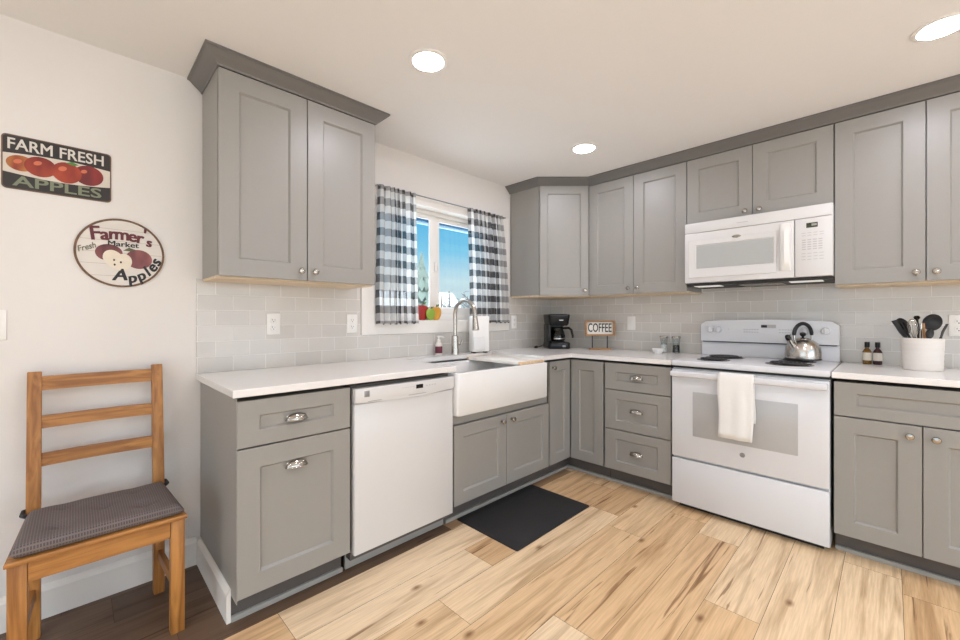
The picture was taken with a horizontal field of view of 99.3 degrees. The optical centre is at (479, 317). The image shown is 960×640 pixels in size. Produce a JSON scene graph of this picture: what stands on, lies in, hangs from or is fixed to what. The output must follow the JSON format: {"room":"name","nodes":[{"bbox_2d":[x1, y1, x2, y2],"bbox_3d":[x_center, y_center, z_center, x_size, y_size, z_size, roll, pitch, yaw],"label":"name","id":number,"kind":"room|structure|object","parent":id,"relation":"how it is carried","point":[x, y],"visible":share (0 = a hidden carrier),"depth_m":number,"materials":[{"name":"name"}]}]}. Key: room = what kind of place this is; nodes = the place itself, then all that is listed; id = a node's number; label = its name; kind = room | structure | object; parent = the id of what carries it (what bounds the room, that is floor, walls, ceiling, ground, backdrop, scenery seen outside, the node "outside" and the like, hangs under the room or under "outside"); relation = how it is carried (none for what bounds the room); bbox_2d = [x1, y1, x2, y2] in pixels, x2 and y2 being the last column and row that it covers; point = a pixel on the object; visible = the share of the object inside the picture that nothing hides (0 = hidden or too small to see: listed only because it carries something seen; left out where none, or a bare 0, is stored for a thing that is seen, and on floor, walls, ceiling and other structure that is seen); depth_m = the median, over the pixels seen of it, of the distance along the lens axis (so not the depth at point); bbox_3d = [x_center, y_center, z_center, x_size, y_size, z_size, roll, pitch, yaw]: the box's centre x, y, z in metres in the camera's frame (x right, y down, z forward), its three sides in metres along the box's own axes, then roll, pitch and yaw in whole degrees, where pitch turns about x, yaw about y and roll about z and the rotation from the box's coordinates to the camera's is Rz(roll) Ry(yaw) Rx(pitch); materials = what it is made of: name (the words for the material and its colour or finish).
{"room":"kitchen","nodes":[
{"label":"kitchen","id":0,"kind":"room"},
{"bbox_2d":[0,14,523,597],"bbox_3d":[-1.300,0.079,2.130,5.720,2.444,0.140,0,0,-45],"label":"wall","id":1,"kind":"structure","parent":0,"point":[56,88],"depth_m":1.74,"materials":[{"name":"white paint"}]},
{"bbox_2d":[0,310,6,339],"bbox_3d":[-1.813,0.026,1.515,0.070,0.114,0.010,0,0,-45],"label":"switch","id":2,"kind":"object","parent":1,"relation":"attached to","point":[3,313],"visible":1,"depth_m":1.53,"materials":[{"name":"white plastic"}]},
{"bbox_2d":[1,133,110,202],"bbox_3d":[-1.689,-0.596,1.638,0.307,0.206,0.006,0,0,-45],"label":"sign","id":3,"kind":"object","parent":1,"relation":"attached to","point":[27,164],"visible":1,"depth_m":1.62,"materials":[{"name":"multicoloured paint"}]},
{"bbox_2d":[0,536,196,633],"bbox_3d":[-2.318,1.116,1.008,2.695,0.130,0.015,0,0,-45],"label":"baseboard","id":4,"kind":"structure","parent":1,"relation":"attached to","point":[76,590],"depth_m":1.71,"materials":[{"name":"white paint"}]},
{"bbox_2d":[73,218,163,286],"bbox_3d":[-1.557,-0.282,1.770,0.296,0.296,0.006,0,0,-45],"label":"round sign","id":5,"kind":"object","parent":1,"relation":"attached to","point":[112,252],"visible":1,"depth_m":1.76,"materials":[{"name":"wood"}]},
{"bbox_2d":[197,536,230,624],"bbox_3d":[-1.161,1.116,1.766,0.015,0.130,0.540,0,0,-45],"label":"baseboard","id":6,"kind":"structure","parent":1,"relation":"attached to","point":[217,585],"depth_m":1.70,"materials":[{"name":"white paint"}]},
{"bbox_2d":[266,313,279,334],"bbox_3d":[-1.114,0.032,2.198,0.070,0.114,0.008,0,0,-45],"label":"outlet","id":7,"kind":"object","parent":1,"relation":"attached to","point":[272,319],"visible":1,"depth_m":2.19,"materials":[{"name":"white plastic"}]},
{"bbox_2d":[270,318,276,322],"bbox_3d":[-1.112,0.012,2.196,0.033,0.028,0.002,0,0,-45],"label":"receptacle","id":8,"kind":"object","parent":7,"relation":"attached to","point":[272,320],"depth_m":2.19,"materials":[{"name":"white plastic"}]},
{"bbox_2d":[270,325,276,329],"bbox_3d":[-1.112,0.052,2.196,0.033,0.028,0.002,0,0,-45],"label":"receptacle","id":9,"kind":"object","parent":7,"relation":"attached to","point":[272,327],"depth_m":2.19,"materials":[{"name":"white plastic"}]},
{"bbox_2d":[187,39,389,124],"bbox_3d":[-0.947,-1.114,2.110,0.875,0.057,0.380,0,0,-45],"label":"crown molding","id":10,"kind":"structure","parent":1,"relation":"attached to","point":[211,56],"depth_m":1.90,"materials":[{"name":"grey paint"}]},
{"bbox_2d":[202,67,374,288],"bbox_3d":[-0.954,-0.648,2.117,0.755,0.942,0.348,0,0,-45],"label":"upper cabinet","id":11,"kind":"object","parent":1,"relation":"attached to","point":[288,179],"visible":1,"depth_m":1.96,"materials":[{"name":"grey paint"}]},
{"bbox_2d":[347,314,356,332],"bbox_3d":[-0.791,0.034,2.519,0.070,0.114,0.008,0,0,-45],"label":"outlet","id":12,"kind":"object","parent":1,"relation":"attached to","point":[351,318],"visible":1,"depth_m":2.52,"materials":[{"name":"white plastic"}]},
{"bbox_2d":[196,278,550,373],"bbox_3d":[-0.337,0.038,2.982,2.897,0.459,0.008,0,0,-45],"label":"backsplash","id":13,"kind":"structure","parent":1,"relation":"attached to","point":[231,335],"depth_m":2.29,"materials":[{"name":"grey tile"}]},
{"bbox_2d":[361,184,508,334],"bbox_3d":[-0.295,-0.379,3.104,1.402,0.973,0.143,0,0,-45],"label":"window","id":14,"kind":"structure","parent":1,"relation":"in","point":[436,212],"depth_m":3.07,"materials":[{"name":"white paint"}]},
{"bbox_2d":[418,302,427,319],"bbox_3d":[-0.419,-0.052,2.957,0.112,0.133,0.034,0,0,-45],"label":"apple ornament","id":15,"kind":"object","parent":14,"relation":"on","point":[422,308],"visible":0.8,"depth_m":2.94,"materials":[{"name":"red metal"}]},
{"bbox_2d":[426,307,434,319],"bbox_3d":[-0.362,-0.035,2.980,0.084,0.100,0.025,0,0,-45],"label":"apple ornament","id":16,"kind":"object","parent":14,"relation":"on","point":[430,313],"visible":0.95,"depth_m":2.97,"materials":[{"name":"green metal"}]},
{"bbox_2d":[432,304,440,319],"bbox_3d":[-0.329,-0.045,3.046,0.100,0.119,0.030,0,0,-45],"label":"apple ornament","id":17,"kind":"object","parent":14,"relation":"on","point":[437,309],"visible":0.8,"depth_m":3.04,"materials":[{"name":"orange metal"}]},
{"bbox_2d":[375,184,505,218],"bbox_3d":[-0.230,-0.851,3.043,1.238,0.009,0.036,0,0,-45],"label":"curtain rod","id":18,"kind":"object","parent":14,"relation":"attached to","point":[376,184],"visible":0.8,"depth_m":2.96,"materials":[{"name":"white metal"}]},
{"bbox_2d":[375,184,418,324],"bbox_3d":[-0.540,-0.408,2.709,0.321,0.902,0.056,0,0,-45],"label":"curtain","id":19,"kind":"object","parent":18,"relation":"hanging from","point":[396,287],"visible":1,"depth_m":2.68,"materials":[{"name":"fabric"}]},
{"bbox_2d":[467,207,509,322],"bbox_3d":[0.076,-0.408,3.328,0.490,0.902,0.055,0,0,-45],"label":"curtain","id":20,"kind":"object","parent":18,"relation":"hanging from","point":[488,274],"visible":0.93,"depth_m":3.30,"materials":[{"name":"fabric"}]},
{"bbox_2d":[416,217,467,233],"bbox_3d":[-0.299,-0.931,3.591,4.000,0.155,0.516,0,0,-45],"label":"eave","id":21,"kind":"object","parent":1,"relation":"attached to","point":[418,220],"visible":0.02,"depth_m":3.89},
{"bbox_2d":[511,315,516,327],"bbox_3d":[0.301,0.034,3.604,0.070,0.114,0.008,0,0,-45],"label":"outlet","id":22,"kind":"object","parent":1,"relation":"attached to","point":[513,317],"visible":1,"depth_m":3.60,"materials":[{"name":"white plastic"}]},
{"bbox_2d":[510,186,602,299],"bbox_3d":[0.694,-0.648,3.566,0.609,0.942,0.614,0,0,-45],"label":"upper cabinet","id":23,"kind":"object","parent":1,"relation":"attached to","point":[549,225],"visible":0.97,"depth_m":3.35,"materials":[{"name":"grey paint"}]},
{"bbox_2d":[505,74,959,193],"bbox_3d":[1.462,-1.114,2.737,2.941,0.057,0.386,0,0,39],"label":"crown molding","id":24,"kind":"structure","parent":1,"relation":"attached to","point":[949,85],"depth_m":2.44,"materials":[{"name":"grey paint"}]},
{"bbox_2d":[0,0,959,185],"bbox_3d":[0.522,-1.203,0.211,5.900,0.120,5.450,0,0,-45],"label":"ceiling","id":25,"kind":"structure","parent":0,"point":[523,83],"depth_m":1.77,"materials":[{"name":"paint"}]},
{"bbox_2d":[409,48,447,72],"bbox_3d":[-0.230,-1.139,1.811,0.172,0.006,0.172,0,0,-45],"label":"recessed light","id":26,"kind":"object","parent":25,"relation":"in","point":[425,60],"visible":1,"depth_m":1.80,"materials":[{"name":"white plastic"}]},
{"bbox_2d":[413,52,443,70],"bbox_3d":[-0.230,-1.139,1.811,0.136,0.005,0.136,0,0,-45],"label":"diffuser","id":27,"kind":"object","parent":26,"relation":"attached to","point":[422,61],"depth_m":1.81,"materials":[{"name":"white plastic"}]},
{"bbox_2d":[571,143,596,153],"bbox_3d":[0.700,-1.139,2.742,0.172,0.006,0.172,0,0,-45],"label":"recessed light","id":28,"kind":"object","parent":25,"relation":"in","point":[583,148],"visible":1,"depth_m":2.73,"materials":[{"name":"white plastic"}]},
{"bbox_2d":[574,145,593,152],"bbox_3d":[0.700,-1.139,2.742,0.136,0.005,0.136,0,0,-45],"label":"diffuser","id":29,"kind":"object","parent":28,"relation":"attached to","point":[577,148],"depth_m":2.73,"materials":[{"name":"white plastic"}]},
{"bbox_2d":[910,11,959,42],"bbox_3d":[1.813,-1.139,1.600,0.172,0.006,0.172,0,0,-45],"label":"recessed light","id":30,"kind":"object","parent":25,"relation":"in","point":[948,24],"visible":1,"depth_m":1.60,"materials":[{"name":"white plastic"}]},
{"bbox_2d":[917,16,959,39],"bbox_3d":[1.813,-1.139,1.600,0.136,0.005,0.136,0,0,-45],"label":"diffuser","id":31,"kind":"object","parent":30,"relation":"attached to","point":[938,28],"depth_m":1.60,"materials":[{"name":"white plastic"}]},
{"bbox_2d":[0,468,959,639],"bbox_3d":[0.522,1.241,0.211,5.600,0.120,5.150,0,0,-45],"label":"floor","id":32,"kind":"structure","parent":0,"point":[634,564],"depth_m":1.75,"materials":[{"name":"brown wood"}]},
{"bbox_2d":[3,364,186,639],"bbox_3d":[-1.422,0.692,1.536,0.452,0.978,0.457,0,0,-45],"label":"wooden chair","id":33,"kind":"object","parent":32,"relation":"on","point":[24,575],"visible":0.88,"depth_m":1.53,"materials":[{"name":"brown wood"}]},
{"bbox_2d":[8,479,183,558],"bbox_3d":[-1.408,0.713,1.522,0.435,0.045,0.414,0,0,-45],"label":"seat cushion","id":34,"kind":"object","parent":33,"relation":"on","point":[55,526],"visible":0.98,"depth_m":1.43,"materials":[{"name":"grey fabric"}]},
{"bbox_2d":[200,382,349,615],"bbox_3d":[-0.959,0.740,1.895,0.454,0.884,0.650,0,0,-45],"label":"base cabinet","id":35,"kind":"object","parent":32,"relation":"on","point":[275,468],"visible":1,"depth_m":1.68,"materials":[{"name":"grey paint"}]},
{"bbox_2d":[196,346,701,398],"bbox_3d":[0.149,0.282,2.489,2.899,0.030,1.375,0,0,-45],"label":"countertop","id":36,"kind":"structure","parent":35,"relation":"on","point":[264,381],"depth_m":2.08,"materials":[{"name":"white stone"}]},
{"bbox_2d":[435,336,443,354],"bbox_3d":[-0.296,0.198,2.949,0.057,0.138,0.057,0,0,-45],"label":"soap bottle","id":37,"kind":"object","parent":36,"relation":"on","point":[438,346],"visible":0.98,"depth_m":2.93,"materials":[{"name":"white plastic"}]},
{"bbox_2d":[451,298,478,354],"bbox_3d":[-0.096,0.062,2.937,0.099,0.409,0.274,0,0,-45],"label":"faucet","id":38,"kind":"object","parent":36,"relation":"on","point":[455,344],"visible":1,"depth_m":2.97,"materials":[{"name":"metal"}]},
{"bbox_2d":[469,316,488,352],"bbox_3d":[-0.004,0.126,3.132,0.144,0.282,0.079,0,0,-25],"label":"dispenser","id":39,"kind":"object","parent":36,"relation":"on","point":[479,339],"visible":0.98,"depth_m":3.11,"materials":[{"name":"white plastic"}]},
{"bbox_2d":[436,360,546,416],"bbox_3d":[-0.006,0.429,2.725,0.840,0.242,0.518,0,0,-45],"label":"farmhouse sink","id":40,"kind":"object","parent":36,"relation":"in","point":[479,386],"visible":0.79,"depth_m":2.52,"materials":[{"name":"white ceramic"}]},
{"bbox_2d":[467,355,543,364],"bbox_3d":[0.176,0.297,2.923,0.266,0.020,0.509,0,0,-45],"label":"cutting board","id":41,"kind":"object","parent":40,"relation":"on","point":[487,358],"visible":1,"depth_m":2.82,"materials":[{"name":"white plastic"}]},
{"bbox_2d":[543,314,569,348],"bbox_3d":[0.678,0.116,3.608,0.196,0.302,0.208,0,0,-7],"label":"coffee maker","id":42,"kind":"object","parent":36,"relation":"on","point":[550,320],"visible":0.91,"depth_m":3.52,"materials":[{"name":"black plastic"}]},
{"bbox_2d":[551,327,573,341],"bbox_3d":[0.716,0.140,3.599,0.205,0.128,0.139,0,0,-7],"label":"coffee carafe","id":43,"kind":"object","parent":42,"relation":"on","point":[553,328],"visible":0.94,"depth_m":3.56,"materials":[{"name":"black glass"}]},
{"bbox_2d":[585,320,614,349],"bbox_3d":[1.020,0.144,3.470,0.244,0.246,0.060,0,0,7],"label":"coffee sign","id":44,"kind":"object","parent":36,"relation":"on","point":[592,328],"visible":1,"depth_m":3.46,"materials":[{"name":"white wood"}]},
{"bbox_2d":[652,348,664,353],"bbox_3d":[1.341,0.249,3.068,0.092,0.037,0.091,0,0,-45],"label":"bowl","id":45,"kind":"object","parent":36,"relation":"on","point":[655,350],"visible":1,"depth_m":3.04,"materials":[{"name":"white ceramic"}]},
{"bbox_2d":[660,336,667,352],"bbox_3d":[1.417,0.201,3.140,0.062,0.130,0.062,0,0,-45],"label":"shaker","id":46,"kind":"object","parent":36,"relation":"on","point":[663,346],"visible":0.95,"depth_m":3.12,"materials":[{"name":"clear glass"}]},
{"bbox_2d":[672,336,680,353],"bbox_3d":[1.481,0.201,3.076,0.062,0.130,0.062,0,0,-45],"label":"shaker","id":47,"kind":"object","parent":36,"relation":"on","point":[676,349],"visible":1,"depth_m":3.06,"materials":[{"name":"clear glass"}]},
{"bbox_2d":[231,566,342,622],"bbox_3d":[-0.805,1.170,1.741,0.454,0.021,0.016,0,0,-45],"label":"trim","id":48,"kind":"structure","parent":32,"relation":"on","point":[283,595],"depth_m":1.72,"materials":[{"name":"grey wood"}]},
{"bbox_2d":[341,373,453,569],"bbox_3d":[-0.572,0.745,2.270,0.594,0.864,0.626,0,0,-45],"label":"dishwasher","id":49,"kind":"object","parent":32,"relation":"on","point":[401,429],"visible":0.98,"depth_m":2.01,"materials":[{"name":"white paint"}]},
{"bbox_2d":[443,361,548,522],"bbox_3d":[-0.035,0.745,2.809,0.897,0.872,0.655,0,0,-45],"label":"base cabinet","id":50,"kind":"object","parent":32,"relation":"on","point":[497,451],"visible":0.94,"depth_m":2.55,"materials":[{"name":"grey paint"}]},
{"bbox_2d":[457,484,588,550],"bbox_3d":[0.276,1.177,2.470,0.705,0.008,0.462,0,0,-45],"label":"floor mat","id":51,"kind":"object","parent":32,"relation":"on","point":[516,520],"visible":1,"depth_m":2.41,"materials":[{"name":"black rubber"}]},
{"bbox_2d":[444,464,671,523],"bbox_3d":[0.534,1.170,2.499,1.266,0.021,0.829,0,0,-45],"label":"toe kick","id":52,"kind":"object","parent":32,"relation":"on","point":[447,520],"depth_m":2.80,"materials":[{"name":"grey wood"}]},
{"bbox_2d":[539,357,611,476],"bbox_3d":[0.692,0.748,3.356,0.901,0.866,0.903,0,0,-45],"label":"base cabinet","id":53,"kind":"object","parent":32,"relation":"on","point":[576,388],"visible":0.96,"depth_m":3.02,"materials":[{"name":"grey paint"}]},
{"bbox_2d":[605,361,673,494],"bbox_3d":[1.262,0.748,2.960,0.650,0.866,0.457,0,0,-45],"label":"base cabinet","id":54,"kind":"object","parent":32,"relation":"on","point":[638,396],"visible":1,"depth_m":2.74,"materials":[{"name":"grey paint"}]},
{"bbox_2d":[670,320,840,548],"bbox_3d":[1.677,0.596,2.496,0.684,1.170,0.758,0,0,-45],"label":"electric range","id":55,"kind":"object","parent":32,"relation":"on","point":[781,482],"visible":0.94,"depth_m":2.28,"materials":[{"name":"white metal"}]},
{"bbox_2d":[717,372,755,442],"bbox_3d":[1.428,0.492,2.273,0.064,0.367,0.177,0,0,-45],"label":"dish towel","id":56,"kind":"object","parent":55,"relation":"hanging from","point":[735,391],"visible":1,"depth_m":2.25,"materials":[{"name":"white fabric"}]},
{"bbox_2d":[672,354,840,376],"bbox_3d":[1.692,0.279,2.511,0.640,0.032,0.758,0,0,-45],"label":"cooktop","id":57,"kind":"object","parent":55,"relation":"in","point":[755,364],"depth_m":2.36,"materials":[{"name":"white metal"}]},
{"bbox_2d":[784,322,821,360],"bbox_3d":[1.946,0.136,2.455,0.179,0.226,0.195,0,0,36],"label":"kettle","id":58,"kind":"object","parent":55,"relation":"on","point":[801,348],"visible":1,"depth_m":2.42,"materials":[{"name":"metal"}]},
{"bbox_2d":[834,378,959,580],"bbox_3d":[2.187,0.748,2.026,0.655,0.866,0.605,0,0,-45],"label":"base cabinet","id":59,"kind":"object","parent":32,"relation":"on","point":[897,445],"visible":1,"depth_m":1.88,"materials":[{"name":"grey paint"}]},
{"bbox_2d":[832,362,959,387],"bbox_3d":[2.203,0.282,2.021,0.646,0.030,0.648,0,0,-45],"label":"countertop","id":60,"kind":"structure","parent":59,"relation":"on","point":[950,377],"depth_m":1.96,"materials":[{"name":"white stone"}]},
{"bbox_2d":[862,342,871,363],"bbox_3d":[2.253,0.203,2.372,0.040,0.128,0.040,0,0,-45],"label":"bottle","id":61,"kind":"object","parent":60,"relation":"on","point":[866,353],"visible":1,"depth_m":2.36,"materials":[{"name":"glass"}]},
{"bbox_2d":[873,342,882,364],"bbox_3d":[2.284,0.203,2.341,0.040,0.128,0.040,0,0,-45],"label":"bottle","id":62,"kind":"object","parent":60,"relation":"on","point":[877,353],"visible":1,"depth_m":2.33,"materials":[{"name":"glass"}]},
{"bbox_2d":[901,337,944,371],"bbox_3d":[2.277,0.185,2.097,0.156,0.165,0.156,0,0,-45],"label":"utensil crock","id":63,"kind":"object","parent":60,"relation":"on","point":[918,354],"visible":0.98,"depth_m":2.04,"materials":[{"name":"ceramic"}]},
{"bbox_2d":[891,320,906,337],"bbox_3d":[2.233,0.130,2.120,0.024,0.241,0.131,0,0,-35],"label":"spatula","id":64,"kind":"object","parent":63,"relation":"in","point":[896,324],"visible":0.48,"depth_m":2.15,"materials":[{"name":"black plastic"}]},
{"bbox_2d":[896,318,910,337],"bbox_3d":[2.260,0.129,2.136,0.118,0.258,0.048,0,0,44],"label":"slotted spoon","id":65,"kind":"object","parent":63,"relation":"in","point":[903,323],"visible":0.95,"depth_m":2.16,"materials":[{"name":"black plastic"}]},
{"bbox_2d":[907,319,917,337],"bbox_3d":[2.249,0.130,2.108,0.035,0.252,0.053,0,0,-22],"label":"whisk","id":66,"kind":"object","parent":63,"relation":"in","point":[914,336],"visible":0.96,"depth_m":2.11,"materials":[{"name":"metal"}]},
{"bbox_2d":[913,315,919,337],"bbox_3d":[2.296,0.121,2.134,0.025,0.269,0.037,0,0,-19],"label":"masher","id":67,"kind":"object","parent":63,"relation":"in","point":[916,317],"visible":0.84,"depth_m":2.13,"materials":[{"name":"black plastic"}]},
{"bbox_2d":[919,323,925,337],"bbox_3d":[2.262,0.141,2.080,0.037,0.229,0.018,0,0,0],"label":"tongs","id":68,"kind":"object","parent":63,"relation":"in","point":[922,330],"visible":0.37,"depth_m":2.08,"materials":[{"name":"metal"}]},
{"bbox_2d":[925,328,933,338],"bbox_3d":[2.259,0.154,2.055,0.040,0.204,0.027,0,0,0],"label":"serving spoon","id":69,"kind":"object","parent":63,"relation":"in","point":[929,333],"visible":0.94,"depth_m":2.05,"materials":[{"name":"black plastic"}]},
{"bbox_2d":[922,314,942,337],"bbox_3d":[2.315,0.118,2.094,0.096,0.277,0.044,0,0,9],"label":"ladle","id":70,"kind":"object","parent":63,"relation":"in","point":[933,321],"visible":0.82,"depth_m":2.09,"materials":[{"name":"black plastic"}]},
{"bbox_2d":[939,324,948,338],"bbox_3d":[2.312,0.141,2.048,0.028,0.226,0.054,0,0,-31],"label":"turner","id":71,"kind":"object","parent":63,"relation":"in","point":[946,325],"visible":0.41,"depth_m":2.04,"materials":[{"name":"black plastic"}]},
{"bbox_2d":[835,544,959,585],"bbox_3d":[2.035,1.170,1.874,0.016,0.021,0.605,0,0,-45],"label":"trim","id":72,"kind":"structure","parent":32,"relation":"on","point":[839,547],"depth_m":1.92,"materials":[{"name":"grey wood"}]},
{"bbox_3d":[2.551,0.079,2.227,0.120,2.444,5.150,0,0,-45],"label":"wall","id":73,"kind":"structure","parent":0,"visible":0},
{"bbox_2d":[627,316,634,329],"bbox_3d":[1.268,0.043,3.415,0.010,0.114,0.070,0,0,-45],"label":"switch","id":74,"kind":"object","parent":73,"relation":"attached to","point":[630,319],"visible":1,"depth_m":3.41,"materials":[{"name":"white plastic"}]},
{"bbox_2d":[589,162,700,297],"bbox_3d":[1.260,-0.648,3.181,0.348,0.942,0.753,0,0,-45],"label":"upper cabinet","id":75,"kind":"object","parent":73,"relation":"attached to","point":[637,222],"visible":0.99,"depth_m":3.05,"materials":[{"name":"grey paint"}]},
{"bbox_2d":[551,283,959,368],"bbox_3d":[1.712,0.009,2.979,0.008,0.516,2.900,0,0,-45],"label":"backsplash","id":76,"kind":"structure","parent":73,"relation":"attached to","point":[863,315],"depth_m":2.71,"materials":[{"name":"grey tile"}]},
{"bbox_2d":[687,124,834,223],"bbox_3d":[1.798,-0.878,2.639,0.348,0.482,0.768,0,0,-45],"label":"upper cabinet","id":77,"kind":"object","parent":73,"relation":"attached to","point":[796,170],"visible":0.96,"depth_m":2.49,"materials":[{"name":"grey paint"}]},
{"bbox_2d":[685,202,834,288],"bbox_3d":[1.774,-0.421,2.607,0.426,0.420,0.758,0,0,-45],"label":"microwave","id":78,"kind":"object","parent":77,"relation":"attached to","point":[793,246],"visible":0.98,"depth_m":2.44,"materials":[{"name":"white paint"}]},
{"bbox_2d":[835,92,959,288],"bbox_3d":[2.313,-0.648,2.121,0.348,0.942,0.686,0,0,-45],"label":"upper cabinet","id":79,"kind":"object","parent":73,"relation":"attached to","point":[897,170],"visible":1,"depth_m":2.10,"materials":[{"name":"grey paint"}]},
{"bbox_2d":[949,315,959,335],"bbox_3d":[2.526,0.039,2.149,0.008,0.114,0.070,0,0,-45],"label":"outlet","id":80,"kind":"object","parent":73,"relation":"attached to","point":[954,320],"visible":1,"depth_m":2.16,"materials":[{"name":"white plastic"}]},
{"label":"outside","id":81,"kind":"structure","parent":0,"visible":0},
{"bbox_3d":[-10.590,1.731,35.231,52.000,0.100,59.800,0,0,-45],"label":"ground","id":82,"kind":"structure","parent":81,"visible":0},
{"bbox_2d":[417,253,428,306],"bbox_3d":[-2.349,-0.511,16.917,2.141,4.387,2.203,0,0,-45],"label":"conifer tree","id":83,"kind":"object","parent":82,"relation":"on","point":[423,285],"visible":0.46,"depth_m":16.65,"materials":[{"name":"green plant"}]},
{"bbox_2d":[439,294,453,306],"bbox_3d":[-1.479,0.321,15.701,1.070,2.723,0.958,0,0,-28],"label":"bare tree","id":84,"kind":"object","parent":82,"relation":"on","point":[446,305],"visible":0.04,"depth_m":15.87,"materials":[{"name":"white plant"}]},
{"bbox_2d":[439,291,456,306],"bbox_3d":[-1.190,0.287,16.871,1.304,2.792,1.113,0,0,-45],"label":"bare tree","id":85,"kind":"object","parent":82,"relation":"on","point":[449,291],"visible":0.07,"depth_m":16.59,"materials":[{"name":"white plant"}]},
{"bbox_2d":[439,293,460,307],"bbox_3d":[-5.450,0.241,24.252,8.300,3.680,4.800,0,0,-28],"label":"house","id":86,"kind":"structure","parent":82,"relation":"on","point":[444,295],"depth_m":25.39,"materials":[{"name":"white"}]},
{"bbox_2d":[457,291,469,307],"bbox_3d":[-0.319,0.197,16.626,1.132,2.971,1.114,0,0,-45],"label":"bare tree","id":87,"kind":"object","parent":82,"relation":"on","point":[466,305],"visible":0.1,"depth_m":16.57,"materials":[{"name":"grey plant"}]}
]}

